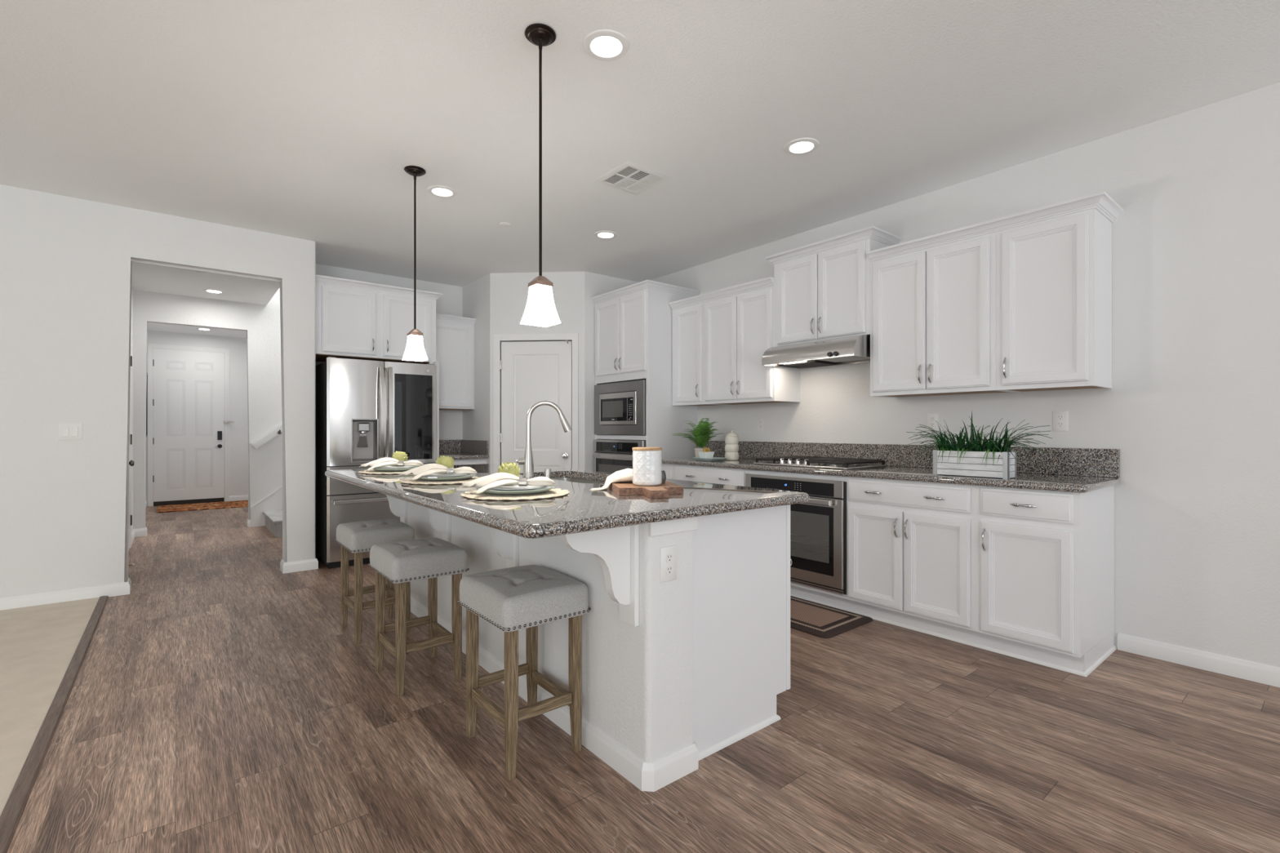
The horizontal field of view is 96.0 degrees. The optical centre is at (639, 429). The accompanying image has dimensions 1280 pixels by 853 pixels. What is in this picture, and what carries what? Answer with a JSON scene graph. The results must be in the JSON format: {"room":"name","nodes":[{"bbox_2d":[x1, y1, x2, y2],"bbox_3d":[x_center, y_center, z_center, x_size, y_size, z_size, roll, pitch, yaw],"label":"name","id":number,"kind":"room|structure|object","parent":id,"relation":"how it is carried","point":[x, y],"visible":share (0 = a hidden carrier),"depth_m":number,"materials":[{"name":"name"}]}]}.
{"room":"kitchen","nodes":[
{"label":"kitchen","id":0,"kind":"room"},
{"bbox_2d":[0,597,99,816],"bbox_3d":[-2.800,1.213,-1.704,5.700,0.108,10.060,0,0,-39],"label":"floor","id":1,"kind":"structure","parent":0,"point":[38,644],"depth_m":2.82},
{"bbox_2d":[130,286,133,532],"bbox_3d":[-5.692,-0.204,6.394,0.120,2.743,5.900,0,0,-39],"label":"wall","id":2,"kind":"structure","parent":0,"point":[131,320],"depth_m":6.18,"materials":[{"name":"white paint"}]},
{"bbox_2d":[128,333,134,551],"bbox_3d":[-4.725,0.111,5.349,0.077,2.112,0.984,0,0,-39],"label":"door","id":3,"kind":"structure","parent":2,"relation":"in","point":[131,463],"depth_m":5.66,"materials":[{"name":"white paint"}]},
{"bbox_2d":[131,500,146,544],"bbox_3d":[-5.607,1.123,6.475,0.114,0.087,5.880,0,0,-39],"label":"baseboard","id":4,"kind":"structure","parent":2,"relation":"attached to","point":[135,532],"depth_m":6.26,"materials":[{"name":"white paint"}]},
{"bbox_2d":[146,373,147,436],"bbox_3d":[-7.202,-0.368,8.387,0.030,0.950,0.600,0,0,-39],"label":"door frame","id":5,"kind":"structure","parent":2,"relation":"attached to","point":[147,373],"depth_m":8.61,"materials":[{"name":"white wood"}]},
{"bbox_2d":[0,184,315,597],"bbox_3d":[-5.489,-0.204,2.679,7.015,2.743,0.140,0,0,-39],"label":"wall","id":6,"kind":"structure","parent":0,"point":[66,262],"depth_m":3.96,"materials":[{"name":"white paint"}]},
{"bbox_2d":[57,422,82,439],"bbox_3d":[-3.855,0.015,3.899,0.116,0.115,0.010,0,0,-39],"label":"light switch","id":7,"kind":"object","parent":6,"relation":"attached to","point":[66,431],"visible":1,"depth_m":3.90,"materials":[{"name":"white plastic"}]},
{"bbox_2d":[0,558,318,610],"bbox_3d":[-5.405,1.123,2.746,6.829,0.087,0.168,0,0,-39],"label":"baseboard","id":8,"kind":"structure","parent":6,"relation":"attached to","point":[125,588],"depth_m":3.93,"materials":[{"name":"white paint"}]},
{"bbox_2d":[145,329,248,506],"bbox_3d":[-5.812,-0.204,8.185,2.180,2.743,3.200,0,0,-39],"label":"wall","id":9,"kind":"structure","parent":0,"point":[238,415],"depth_m":9.39,"materials":[{"name":"white paint"}]},
{"bbox_2d":[147,343,230,506],"bbox_3d":[-7.041,-0.070,9.064,1.071,2.474,0.088,0,0,-39],"label":"door","id":10,"kind":"structure","parent":9,"relation":"in","point":[158,442],"depth_m":9.06,"materials":[{"name":"white paint"}]},
{"bbox_2d":[229,494,248,501],"bbox_3d":[-6.326,1.123,9.663,0.925,0.087,0.014,0,0,-39],"label":"baseboard","id":11,"kind":"structure","parent":9,"relation":"attached to","point":[245,497],"depth_m":9.45,"materials":[{"name":"white paint"}]},
{"bbox_2d":[133,288,282,528],"bbox_3d":[-4.031,-1.433,7.488,4.080,5.200,0.120,0,0,-39],"label":"wall","id":12,"kind":"structure","parent":0,"point":[261,323],"depth_m":6.89,"materials":[{"name":"white paint"}]},
{"bbox_2d":[250,422,282,448],"bbox_3d":[-3.850,-0.545,7.507,2.028,1.557,0.076,0,0,-39],"label":"handrail","id":13,"kind":"object","parent":12,"relation":"attached to","point":[277,430],"visible":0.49,"depth_m":6.98,"materials":[{"name":"white paint"}]},
{"bbox_2d":[315,263,462,439],"bbox_3d":[-2.086,-0.204,6.333,3.100,2.743,0.100,0,0,-39],"label":"wall","id":14,"kind":"structure","parent":0,"point":[451,303],"depth_m":6.21,"materials":[{"name":"white paint"}]},
{"bbox_2d":[435,313,475,410],"bbox_3d":[-2.039,-0.691,6.060,0.502,0.956,0.380,0,0,-39],"label":"upper cabinet","id":15,"kind":"object","parent":14,"relation":"attached to","point":[455,340],"visible":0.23,"depth_m":5.98,"materials":[{"name":"white paint"}]},
{"bbox_2d":[462,271,641,471],"bbox_3d":[-0.992,-0.204,6.058,1.987,2.743,0.590,0,0,5],"label":"wall","id":16,"kind":"structure","parent":0,"point":[497,302],"depth_m":5.79,"materials":[{"name":"white paint"}]},
{"bbox_2d":[439,440,461,453],"bbox_3d":[-2.160,0.184,6.195,0.482,0.144,0.020,0,0,-39],"label":"backsplash","id":17,"kind":"structure","parent":16,"relation":"attached to","point":[445,446],"depth_m":6.26,"materials":[{"name":"stone"}]},
{"bbox_2d":[493,333,577,469],"bbox_3d":[-1.043,0.105,5.771,0.858,2.124,0.099,0,0,4],"label":"door","id":18,"kind":"structure","parent":16,"relation":"in","point":[532,372],"depth_m":5.79,"materials":[{"name":"white paint"}]},
{"bbox_2d":[0,0,1279,337],"bbox_3d":[-3.014,-2.822,2.066,10.100,2.622,16.200,0,0,-39],"label":"ceiling","id":19,"kind":"structure","parent":0,"point":[303,119],"depth_m":2.83,"materials":[{"name":"white paint"}]},
{"bbox_2d":[203,288,224,293],"bbox_3d":[-4.641,-1.506,6.277,0.190,0.010,0.190,0,0,-39],"label":"recessed light","id":20,"kind":"object","parent":19,"relation":"in","point":[211,291],"visible":1,"depth_m":6.27,"materials":[{"name":"white plastic"}]},
{"bbox_2d":[402,165,427,361],"bbox_3d":[-1.366,-0.999,3.497,0.124,1.152,0.124,0,0,-39],"label":"pendant light","id":21,"kind":"object","parent":19,"relation":"hanging from","point":[415,350],"visible":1,"depth_m":3.48,"materials":[{"name":"white glass"}]},
{"bbox_2d":[426,185,457,197],"bbox_3d":[-1.307,-1.571,3.808,0.190,0.010,0.190,0,0,-39],"label":"recessed light","id":22,"kind":"object","parent":19,"relation":"in","point":[442,191],"visible":1,"depth_m":3.80,"materials":[{"name":"white plastic"}]},
{"bbox_2d":[499,222,510,226],"bbox_3d":[-1.036,-1.572,4.418,0.082,0.007,0.082,0,0,-39],"label":"sprinkler cover","id":23,"kind":"object","parent":19,"relation":"attached to","point":[502,224],"visible":1,"depth_m":4.41,"materials":[{"name":"white plastic"}]},
{"bbox_2d":[520,23,560,327],"bbox_3d":[-0.396,-0.999,2.294,0.124,1.152,0.124,0,0,-39],"label":"pendant light","id":24,"kind":"object","parent":19,"relation":"hanging from","point":[540,310],"visible":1,"depth_m":2.28,"materials":[{"name":"white glass"}]},
{"bbox_2d":[594,230,617,239],"bbox_3d":[-0.277,-1.571,4.652,0.190,0.010,0.190,0,0,-39],"label":"recessed light","id":25,"kind":"object","parent":19,"relation":"in","point":[605,234],"visible":1,"depth_m":4.65,"materials":[{"name":"white plastic"}]},
{"bbox_2d":[582,29,629,61],"bbox_3d":[-0.138,-1.571,2.361,0.190,0.010,0.190,0,0,-39],"label":"recessed light","id":26,"kind":"object","parent":19,"relation":"in","point":[606,45],"visible":1,"depth_m":2.35,"materials":[{"name":"white plastic"}]},
{"bbox_2d":[593,160,671,195],"bbox_3d":[-0.047,-1.572,3.619,0.348,0.008,0.350,0,0,-39],"label":"ceiling vent","id":27,"kind":"object","parent":19,"relation":"in","point":[631,177],"visible":1,"depth_m":3.60,"materials":[{"name":"white plastic"}]},
{"bbox_2d":[783,137,819,155],"bbox_3d":[0.898,-1.571,3.203,0.190,0.010,0.190,0,0,-39],"label":"recessed light","id":28,"kind":"object","parent":19,"relation":"in","point":[799,146],"visible":1,"depth_m":3.19,"materials":[{"name":"white plastic"}]},
{"bbox_2d":[7,506,1279,852],"bbox_3d":[-0.865,1.217,3.862,4.500,0.100,16.300,0,0,-39],"label":"floor","id":29,"kind":"structure","parent":0,"point":[224,703],"depth_m":2.09,"materials":[{"name":"brown wood"}]},
{"bbox_2d":[0,595,108,852],"bbox_3d":[-0.602,1.160,0.130,0.050,0.014,9.958,0,0,-39],"label":"trim","id":30,"kind":"structure","parent":29,"relation":"on","point":[12,812],"depth_m":2.12,"materials":[{"name":"brown wood"}]},
{"bbox_2d":[156,500,248,513],"bbox_3d":[-6.499,1.161,8.813,1.360,0.012,0.880,0,0,-39],"label":"doormat","id":31,"kind":"object","parent":29,"relation":"on","point":[225,504],"visible":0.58,"depth_m":8.65,"materials":[{"name":"brown fabric"}]},
{"bbox_2d":[250,486,282,537],"bbox_3d":[-3.476,0.254,7.203,2.226,1.826,1.019,0,0,-39],"label":"staircase","id":32,"kind":"structure","parent":29,"relation":"on","point":[268,512],"depth_m":6.93,"materials":[{"name":"grey carpet"}]},
{"bbox_2d":[334,519,414,644],"bbox_3d":[-1.545,0.854,3.359,0.347,0.627,0.421,0,0,-39],"label":"bar stool","id":33,"kind":"object","parent":29,"relation":"on","point":[357,538],"visible":0.79,"depth_m":3.25,"materials":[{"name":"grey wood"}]},
{"bbox_2d":[315,356,435,568],"bbox_3d":[-2.476,0.280,5.349,0.904,1.775,0.883,0,0,-39],"label":"refrigerator","id":34,"kind":"object","parent":29,"relation":"on","point":[367,411],"visible":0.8,"depth_m":4.99,"materials":[{"name":"grey metal"}]},
{"bbox_2d":[315,274,443,460],"bbox_3d":[-2.527,-0.074,5.469,1.093,2.482,0.688,0,0,-39],"label":"upper cabinet","id":35,"kind":"object","parent":29,"relation":"on","point":[355,319],"visible":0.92,"depth_m":5.20,"materials":[{"name":"white paint"}]},
{"bbox_2d":[368,537,469,697],"bbox_3d":[-1.058,0.854,2.744,0.347,0.627,0.421,0,0,-39],"label":"bar stool","id":36,"kind":"object","parent":29,"relation":"on","point":[401,562],"visible":1,"depth_m":2.66,"materials":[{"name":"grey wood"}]},
{"bbox_2d":[453,458,486,465],"bbox_3d":[-1.942,0.732,5.938,0.500,0.871,0.697,0,0,-39],"label":"base cabinet","id":37,"kind":"object","parent":29,"relation":"on","point":[475,461],"visible":0.02,"depth_m":5.74,"materials":[{"name":"white paint"}]},
{"bbox_2d":[439,440,488,459],"bbox_3d":[-1.939,0.203,5.937,0.503,0.183,0.699,0,0,-39],"label":"countertop","id":38,"kind":"structure","parent":37,"relation":"on","point":[455,449],"depth_m":6.11,"materials":[{"name":"stone"}]},
{"bbox_2d":[457,564,591,780],"bbox_3d":[-0.437,0.854,2.146,0.347,0.627,0.421,0,0,-39],"label":"bar stool","id":39,"kind":"object","parent":29,"relation":"on","point":[512,600],"visible":1,"depth_m":2.06,"materials":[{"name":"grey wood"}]},
{"bbox_2d":[386,477,790,791],"bbox_3d":[-0.576,0.731,3.014,1.055,0.872,2.584,0,0,-39],"label":"kitchen island","id":40,"kind":"object","parent":29,"relation":"on","point":[677,673],"visible":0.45,"depth_m":2.09,"materials":[{"name":"white paint"}]},
{"bbox_2d":[324,462,809,538],"bbox_3d":[-0.643,0.275,2.970,1.282,0.040,2.697,0,0,-39],"label":"island countertop","id":41,"kind":"structure","parent":40,"relation":"on","point":[583,509],"depth_m":2.04,"materials":[{"name":"stone"}]},
{"bbox_2d":[358,469,404,474],"bbox_3d":[-1.453,0.250,3.453,0.423,0.011,0.415,0,0,-39],"label":"placemat","id":42,"kind":"object","parent":41,"relation":"on","point":[372,471],"visible":0.3,"depth_m":3.32,"materials":[{"name":"wicker"}]},
{"bbox_2d":[373,466,419,471],"bbox_3d":[-1.453,0.235,3.453,0.298,0.022,0.298,0,0,-39],"label":"charger plate","id":43,"kind":"object","parent":42,"relation":"on","point":[374,468],"visible":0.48,"depth_m":3.33,"materials":[{"name":"grey ceramic"}]},
{"bbox_2d":[376,465,418,468],"bbox_3d":[-1.453,0.227,3.453,0.247,0.013,0.247,0,0,-39],"label":"dinner plate","id":44,"kind":"object","parent":43,"relation":"on","point":[384,466],"visible":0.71,"depth_m":3.48,"materials":[{"name":"white ceramic"}]},
{"bbox_2d":[359,457,423,470],"bbox_3d":[-1.484,0.199,3.389,0.356,0.068,0.240,0,0,10],"label":"napkin","id":45,"kind":"object","parent":44,"relation":"on","point":[386,460],"visible":0.97,"depth_m":3.40,"materials":[{"name":"beige fabric"}]},
{"bbox_2d":[391,451,408,461],"bbox_3d":[-1.483,0.175,3.557,0.090,0.083,0.091,0,0,-6],"label":"artichoke","id":46,"kind":"object","parent":44,"relation":"on","point":[399,455],"visible":0.69,"depth_m":3.53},
{"bbox_2d":[399,475,481,484],"bbox_3d":[-0.961,0.250,2.841,0.420,0.011,0.424,0,0,-39],"label":"placemat","id":47,"kind":"object","parent":41,"relation":"on","point":[416,482],"visible":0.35,"depth_m":2.71,"materials":[{"name":"wicker"}]},
{"bbox_2d":[413,473,476,480],"bbox_3d":[-0.961,0.235,2.841,0.298,0.022,0.298,0,0,-39],"label":"charger plate","id":48,"kind":"object","parent":47,"relation":"on","point":[451,478],"visible":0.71,"depth_m":2.73,"materials":[{"name":"grey ceramic"}]},
{"bbox_2d":[423,473,470,477],"bbox_3d":[-0.961,0.227,2.841,0.247,0.013,0.247,0,0,-39],"label":"dinner plate","id":49,"kind":"object","parent":48,"relation":"on","point":[432,475],"visible":0.6,"depth_m":2.86,"materials":[{"name":"white ceramic"}]},
{"bbox_2d":[399,463,476,479],"bbox_3d":[-0.988,0.199,2.777,0.356,0.068,0.240,0,0,6],"label":"napkin","id":50,"kind":"object","parent":49,"relation":"on","point":[426,469],"visible":0.98,"depth_m":2.79,"materials":[{"name":"beige fabric"}]},
{"bbox_2d":[446,467,454,474],"bbox_3d":[-0.928,0.203,2.827,0.030,0.034,0.052,0,0,-7],"label":"napkin ring","id":51,"kind":"object","parent":50,"relation":"attached to","point":[450,470],"visible":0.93,"depth_m":2.80,"materials":[{"name":"silver metal"}]},
{"bbox_2d":[435,455,453,467],"bbox_3d":[-0.995,0.175,2.937,0.090,0.083,0.092,0,0,-22],"label":"artichoke","id":52,"kind":"object","parent":49,"relation":"on","point":[447,461],"visible":0.74,"depth_m":2.91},
{"bbox_2d":[460,488,570,500],"bbox_3d":[-0.483,0.250,2.251,0.432,0.011,0.429,0,0,-39],"label":"placemat","id":53,"kind":"object","parent":41,"relation":"on","point":[553,493],"visible":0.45,"depth_m":2.14,"materials":[{"name":"wicker"}]},
{"bbox_2d":[476,485,554,494],"bbox_3d":[-0.484,0.235,2.249,0.298,0.022,0.298,0,0,-39],"label":"charger plate","id":54,"kind":"object","parent":53,"relation":"on","point":[547,488],"visible":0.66,"depth_m":2.13,"materials":[{"name":"grey ceramic"}]},
{"bbox_2d":[489,484,546,490],"bbox_3d":[-0.484,0.227,2.249,0.247,0.013,0.247,0,0,-39],"label":"dinner plate","id":55,"kind":"object","parent":54,"relation":"on","point":[503,487],"visible":0.62,"depth_m":2.24,"materials":[{"name":"white ceramic"}]},
{"bbox_2d":[459,472,555,493],"bbox_3d":[-0.517,0.199,2.187,0.356,0.068,0.240,0,0,13],"label":"napkin","id":56,"kind":"object","parent":55,"relation":"on","point":[497,479],"visible":0.98,"depth_m":2.19,"materials":[{"name":"beige fabric"}]},
{"bbox_2d":[518,477,528,486],"bbox_3d":[-0.451,0.203,2.229,0.030,0.034,0.052,0,0,0],"label":"napkin ring","id":57,"kind":"object","parent":56,"relation":"attached to","point":[522,481],"visible":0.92,"depth_m":2.21,"materials":[{"name":"silver metal"}]},
{"bbox_2d":[497,462,519,477],"bbox_3d":[-0.533,0.175,2.342,0.091,0.083,0.090,0,0,30],"label":"artichoke","id":58,"kind":"object","parent":55,"relation":"on","point":[511,468],"visible":0.52,"depth_m":2.32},
{"bbox_2d":[515,400,571,477],"bbox_3d":[-0.514,0.050,3.093,0.294,0.410,0.060,0,0,-7],"label":"faucet","id":59,"kind":"object","parent":41,"relation":"on","point":[527,461],"visible":1,"depth_m":3.07,"materials":[{"name":"silver metal"}]},
{"bbox_2d":[544,468,551,479],"bbox_3d":[-0.473,0.227,2.958,0.044,0.055,0.044,0,0,-39],"label":"soap dispenser","id":60,"kind":"object","parent":41,"relation":"on","point":[547,471],"visible":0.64,"depth_m":2.94,"materials":[{"name":"silver metal"}]},
{"bbox_2d":[551,477,605,483],"bbox_3d":[-0.345,0.380,3.138,0.414,0.167,0.824,0,0,-39],"label":"sink","id":61,"kind":"object","parent":41,"relation":"in","point":[568,479],"visible":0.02,"depth_m":3.48,"materials":[{"name":"grey metal"}]},
{"bbox_2d":[608,480,683,498],"bbox_3d":[0.024,0.240,2.347,0.255,0.029,0.445,0,0,-11],"label":"cutting board","id":62,"kind":"object","parent":41,"relation":"on","point":[664,490],"visible":0.87,"depth_m":2.23,"materials":[{"name":"brown wood"}]},
{"bbox_2d":[589,468,632,490],"bbox_3d":[-0.091,0.209,2.440,0.250,0.088,0.121,0,0,-11],"label":"dish towel","id":63,"kind":"object","parent":62,"relation":"on","point":[625,475],"visible":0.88,"depth_m":2.41,"materials":[{"name":"beige fabric"}]},
{"bbox_2d":[632,447,662,486],"bbox_3d":[0.029,0.148,2.335,0.121,0.152,0.121,0,0,-39],"label":"canister","id":64,"kind":"object","parent":62,"relation":"on","point":[646,461],"visible":1,"depth_m":2.29,"materials":[{"name":"white ceramic"}]},
{"bbox_2d":[661,470,666,483],"bbox_3d":[0.079,0.199,2.422,0.062,0.052,0.062,0,0,-39],"label":"jar","id":65,"kind":"object","parent":62,"relation":"on","point":[664,475],"visible":0.41,"depth_m":2.40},
{"bbox_2d":[659,545,676,582],"bbox_3d":[0.096,0.445,1.908,0.072,0.115,0.007,0,0,-39],"label":"outlet","id":66,"kind":"object","parent":40,"relation":"attached to","point":[668,555],"visible":1,"depth_m":1.90,"materials":[{"name":"white plastic"}]},
{"bbox_2d":[665,553,673,562],"bbox_3d":[0.097,0.425,1.906,0.034,0.026,0.002,0,0,-39],"label":"socket","id":67,"kind":"object","parent":66,"relation":"attached to","point":[668,557],"depth_m":1.91,"materials":[{"name":"grey plastic"}]},
{"bbox_2d":[665,565,673,574],"bbox_3d":[0.097,0.465,1.906,0.034,0.026,0.002,0,0,-39],"label":"socket","id":68,"kind":"object","parent":66,"relation":"attached to","point":[668,569],"depth_m":1.91,"materials":[{"name":"grey plastic"}]},
{"bbox_2d":[591,280,700,457],"bbox_3d":[0.043,-0.078,5.633,0.660,2.490,0.893,0,0,-39],"label":"tall cabinet","id":69,"kind":"object","parent":29,"relation":"on","point":[633,331],"visible":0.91,"depth_m":5.31,"materials":[{"name":"white paint"}]},
{"bbox_2d":[592,440,645,473],"bbox_3d":[-0.031,0.448,5.620,0.576,0.694,0.790,0,0,-39],"label":"oven","id":70,"kind":"object","parent":69,"relation":"in","point":[611,456],"visible":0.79,"depth_m":5.50,"materials":[{"name":"silver metal"}]},
{"bbox_2d":[594,378,645,435],"bbox_3d":[-0.072,-0.203,5.586,0.383,0.504,0.781,0,0,-39],"label":"microwave","id":71,"kind":"object","parent":69,"relation":"in","point":[620,407],"visible":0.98,"depth_m":5.42,"materials":[{"name":"silver metal"}]},
{"bbox_2d":[661,463,675,479],"bbox_3d":[0.405,0.731,5.184,0.660,0.872,0.345,0,0,-39],"label":"base cabinet","id":72,"kind":"object","parent":29,"relation":"on","point":[669,469],"visible":0.02,"depth_m":4.91,"materials":[{"name":"white paint"}]},
{"bbox_2d":[675,464,747,486],"bbox_3d":[0.762,0.731,4.740,0.660,0.872,0.795,0,0,-39],"label":"base cabinet","id":73,"kind":"object","parent":29,"relation":"on","point":[734,477],"visible":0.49,"depth_m":4.52,"materials":[{"name":"white paint"}]},
{"bbox_2d":[661,440,1120,493],"bbox_3d":[1.299,0.200,4.084,0.649,0.191,3.186,0,0,-39],"label":"countertop","id":74,"kind":"structure","parent":73,"relation":"on","point":[1075,470],"depth_m":3.40,"materials":[{"name":"stone"}]},
{"bbox_2d":[693,448,709,457],"bbox_3d":[0.538,0.208,5.006,0.136,0.095,0.136,0,0,-39],"label":"pot","id":75,"kind":"object","parent":74,"relation":"on","point":[696,450],"visible":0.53,"depth_m":4.96,"materials":[{"name":"beige ceramic"}]},
{"bbox_2d":[672,417,720,448],"bbox_3d":[0.484,0.038,5.044,0.447,0.272,0.514,0,0,18],"label":"fern plant","id":76,"kind":"object","parent":75,"relation":"in","point":[702,432],"visible":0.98,"depth_m":4.96,"materials":[{"name":"green plant"}]},
{"bbox_2d":[691,457,726,461],"bbox_3d":[0.564,0.242,4.718,0.176,0.026,0.250,0,0,-39],"label":"serving tray","id":77,"kind":"object","parent":74,"relation":"on","point":[714,459],"visible":0.9,"depth_m":4.66,"materials":[{"name":"white ceramic"}]},
{"bbox_2d":[697,451,714,458],"bbox_3d":[0.547,0.214,4.756,0.104,0.062,0.104,0,0,-39],"label":"bowl","id":78,"kind":"object","parent":77,"relation":"on","point":[702,455],"visible":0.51,"depth_m":4.72,"materials":[{"name":"white ceramic"}]},
{"bbox_2d":[724,430,738,460],"bbox_3d":[0.764,0.131,4.790,0.118,0.249,0.118,0,0,-39],"label":"ceramic jar","id":79,"kind":"object","parent":74,"relation":"on","point":[731,439],"visible":1,"depth_m":4.74,"materials":[{"name":"beige ceramic"}]},
{"bbox_2d":[753,455,886,469],"bbox_3d":[1.268,0.231,4.112,0.510,0.050,0.768,0,0,-39],"label":"gas cooktop","id":80,"kind":"object","parent":74,"relation":"in","point":[834,463],"visible":1,"depth_m":3.95,"materials":[{"name":"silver metal"}]},
{"bbox_2d":[932,449,1017,479],"bbox_3d":[1.817,0.185,3.140,0.127,0.140,0.378,0,0,-39],"label":"planter box","id":81,"kind":"object","parent":74,"relation":"on","point":[1006,471],"visible":0.94,"depth_m":3.08,"materials":[{"name":"white wood"}]},
{"bbox_2d":[900,409,1051,471],"bbox_3d":[1.833,0.067,3.156,0.390,0.351,0.718,0,0,-35],"label":"grass plant","id":82,"kind":"object","parent":81,"relation":"in","point":[989,445],"visible":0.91,"depth_m":3.11,"materials":[{"name":"green plant"}]},
{"bbox_2d":[747,469,853,612],"bbox_3d":[1.287,0.731,4.131,0.608,0.872,0.812,0,0,-39],"label":"base cabinet","id":83,"kind":"object","parent":29,"relation":"on","point":[834,600],"visible":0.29,"depth_m":3.83,"materials":[{"name":"white paint"}]},
{"bbox_2d":[746,473,846,595],"bbox_3d":[1.215,0.682,4.073,0.576,0.715,0.802,0,0,-39],"label":"oven","id":84,"kind":"object","parent":83,"relation":"in","point":[818,526],"visible":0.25,"depth_m":3.75,"materials":[{"name":"silver metal"}]},
{"bbox_2d":[790,595,872,638],"bbox_3d":[0.906,1.158,3.776,0.520,0.017,1.058,0,0,-39],"label":"kitchen mat","id":85,"kind":"object","parent":29,"relation":"on","point":[820,620],"visible":0.53,"depth_m":3.49,"materials":[{"name":"brown fabric"}]},
{"bbox_2d":[847,476,980,648],"bbox_3d":[1.756,0.731,3.508,0.660,0.872,0.747,0,0,-39],"label":"base cabinet","id":86,"kind":"object","parent":29,"relation":"on","point":[911,545],"visible":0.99,"depth_m":3.29,"materials":[{"name":"white paint"}]},
{"bbox_2d":[975,485,1116,677],"bbox_3d":[2.136,0.731,3.038,0.662,0.872,0.462,0,0,-39],"label":"base cabinet","id":87,"kind":"object","parent":29,"relation":"on","point":[1045,559],"visible":0.99,"depth_m":2.85,"materials":[{"name":"white paint"}]},
{"bbox_2d":[651,82,1279,667],"bbox_3d":[2.553,-0.204,3.143,0.120,2.743,10.890,0,0,-39],"label":"wall","id":88,"kind":"structure","parent":0,"point":[1191,409],"depth_m":2.91,"materials":[{"name":"white paint"}]},
{"bbox_2d":[672,302,716,406],"bbox_3d":[0.534,-0.662,5.247,0.380,0.885,0.410,0,0,-39],"label":"upper cabinet","id":89,"kind":"object","parent":88,"relation":"attached to","point":[688,321],"visible":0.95,"depth_m":5.15,"materials":[{"name":"white paint"}]},
{"bbox_2d":[703,285,799,404],"bbox_3d":[0.900,-0.662,4.793,0.380,0.885,0.754,0,0,-39],"label":"upper cabinet","id":90,"kind":"object","parent":88,"relation":"attached to","point":[739,329],"visible":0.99,"depth_m":4.64,"materials":[{"name":"white paint"}]},
{"bbox_2d":[668,276,774,309],"bbox_3d":[0.645,-1.134,4.850,0.049,0.057,1.162,0,0,-39],"label":"crown molding","id":91,"kind":"structure","parent":90,"relation":"attached to","point":[767,282],"depth_m":4.77,"materials":[{"name":"white paint"}]},
{"bbox_2d":[757,417,764,431],"bbox_3d":[1.032,-0.045,4.928,0.007,0.115,0.072,0,0,-39],"label":"outlet","id":92,"kind":"object","parent":88,"relation":"attached to","point":[760,420],"visible":1,"depth_m":4.92,"materials":[{"name":"white plastic"}]},
{"bbox_2d":[764,225,902,346],"bbox_3d":[1.383,-0.976,4.196,0.382,0.692,0.880,0,0,-39],"label":"upper cabinet","id":93,"kind":"object","parent":88,"relation":"attached to","point":[822,295],"visible":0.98,"depth_m":4.05,"materials":[{"name":"white paint"}]},
{"bbox_2d":[761,334,870,368],"bbox_3d":[1.331,-0.552,4.151,0.518,0.149,0.750,0,0,-39],"label":"range hood","id":94,"kind":"object","parent":93,"relation":"attached to","point":[855,349],"visible":0.97,"depth_m":4.01,"materials":[{"name":"silver metal"}]},
{"bbox_2d":[696,440,1119,477],"bbox_3d":[1.541,0.180,4.285,0.020,0.152,3.175,0,0,-39],"label":"backsplash","id":95,"kind":"structure","parent":88,"relation":"attached to","point":[1105,463],"depth_m":3.88,"materials":[{"name":"stone"}]},
{"bbox_2d":[927,413,938,430],"bbox_3d":[1.934,-0.051,3.809,0.007,0.115,0.072,0,0,-39],"label":"outlet","id":96,"kind":"object","parent":88,"relation":"attached to","point":[932,418],"visible":0.99,"depth_m":3.80,"materials":[{"name":"white plastic"}]},
{"bbox_2d":[870,231,1014,398],"bbox_3d":[1.863,-0.662,3.599,0.380,0.885,0.750,0,0,-39],"label":"upper cabinet","id":97,"kind":"object","parent":88,"relation":"attached to","point":[933,309],"visible":0.99,"depth_m":3.47,"materials":[{"name":"white paint"}]},
{"bbox_2d":[995,208,1111,392],"bbox_3d":[2.237,-0.662,3.134,0.380,0.885,0.443,0,0,-39],"label":"upper cabinet","id":98,"kind":"object","parent":88,"relation":"attached to","point":[1054,275],"visible":1,"depth_m":3.02,"materials":[{"name":"white paint"}]},
{"bbox_2d":[866,191,1124,262],"bbox_3d":[2.020,-1.134,3.407,0.379,0.057,1.239,0,0,-39],"label":"crown molding","id":99,"kind":"structure","parent":98,"relation":"attached to","point":[1102,202],"depth_m":3.15,"materials":[{"name":"white paint"}]},
{"bbox_2d":[1053,410,1068,431],"bbox_3d":[2.378,-0.048,3.258,0.007,0.115,0.072,0,0,-39],"label":"outlet","id":100,"kind":"object","parent":88,"relation":"attached to","point":[1060,418],"visible":1,"depth_m":3.25,"materials":[{"name":"white plastic"}]},
{"bbox_2d":[1117,632,1279,687],"bbox_3d":[4.164,1.123,1.037,0.014,0.087,5.190,0,0,-39],"label":"baseboard","id":101,"kind":"structure","parent":88,"relation":"attached to","point":[1259,673],"depth_m":2.80,"materials":[{"name":"white paint"}]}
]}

